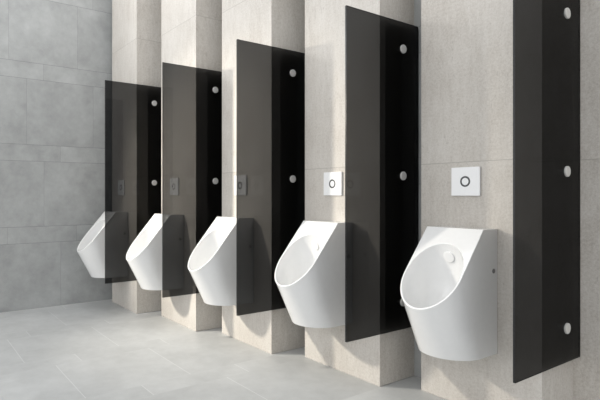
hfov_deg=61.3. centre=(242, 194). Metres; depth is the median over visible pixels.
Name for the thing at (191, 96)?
privacy screen
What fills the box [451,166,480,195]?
flush plate
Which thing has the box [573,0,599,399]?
wall
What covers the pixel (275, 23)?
wall
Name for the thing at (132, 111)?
privacy screen
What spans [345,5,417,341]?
privacy screen
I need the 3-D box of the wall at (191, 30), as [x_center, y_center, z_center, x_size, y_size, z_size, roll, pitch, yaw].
[-0.490,-0.734,5.022,0.368,4.000,0.739,0,0,-34]
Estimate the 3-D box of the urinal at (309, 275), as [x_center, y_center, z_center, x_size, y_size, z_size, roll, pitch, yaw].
[0.459,0.547,3.495,0.496,0.705,0.362,0,0,-34]
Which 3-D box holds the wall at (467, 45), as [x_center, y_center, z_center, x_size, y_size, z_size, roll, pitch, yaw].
[1.512,-0.734,3.038,0.368,4.000,0.739,0,0,-34]
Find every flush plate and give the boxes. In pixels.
[234,176,235,194]
[324,172,342,195]
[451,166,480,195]
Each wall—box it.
[0,0,111,311]
[112,0,160,313]
[161,0,221,331]
[222,0,304,353]
[305,0,413,386]
[414,0,420,377]
[421,0,572,399]
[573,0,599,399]
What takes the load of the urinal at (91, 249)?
attached to the wall at (136, 24)
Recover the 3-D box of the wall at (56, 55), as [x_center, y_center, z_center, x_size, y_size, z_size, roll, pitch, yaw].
[-3.252,-0.734,5.000,5.500,4.000,0.150,0,0,-34]
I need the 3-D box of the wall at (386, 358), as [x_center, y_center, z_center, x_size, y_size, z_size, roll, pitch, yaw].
[0.842,-0.734,3.702,0.368,4.000,0.739,0,0,-34]
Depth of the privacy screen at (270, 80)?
3.88 m
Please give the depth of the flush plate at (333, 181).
3.63 m
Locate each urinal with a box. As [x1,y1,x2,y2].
[77,211,104,277]
[126,213,161,289]
[188,216,235,305]
[274,220,344,327]
[400,226,496,360]
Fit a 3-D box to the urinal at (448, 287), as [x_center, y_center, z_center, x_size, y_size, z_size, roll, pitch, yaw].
[1.129,0.547,2.832,0.496,0.705,0.362,0,0,-34]
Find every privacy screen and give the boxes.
[105,80,160,283]
[162,62,221,297]
[236,39,304,315]
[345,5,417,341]
[513,0,579,382]
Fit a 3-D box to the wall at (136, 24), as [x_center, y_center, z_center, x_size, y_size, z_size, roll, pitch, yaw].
[-1.181,-0.734,5.706,0.368,4.000,0.739,0,0,-34]
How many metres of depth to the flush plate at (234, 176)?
4.37 m
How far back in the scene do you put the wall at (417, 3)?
3.46 m
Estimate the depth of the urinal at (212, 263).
4.03 m
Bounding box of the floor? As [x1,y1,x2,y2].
[0,299,446,399]
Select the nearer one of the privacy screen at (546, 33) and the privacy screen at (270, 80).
the privacy screen at (546, 33)
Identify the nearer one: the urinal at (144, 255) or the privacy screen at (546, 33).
the privacy screen at (546, 33)
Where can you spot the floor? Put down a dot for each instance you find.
(101, 349)

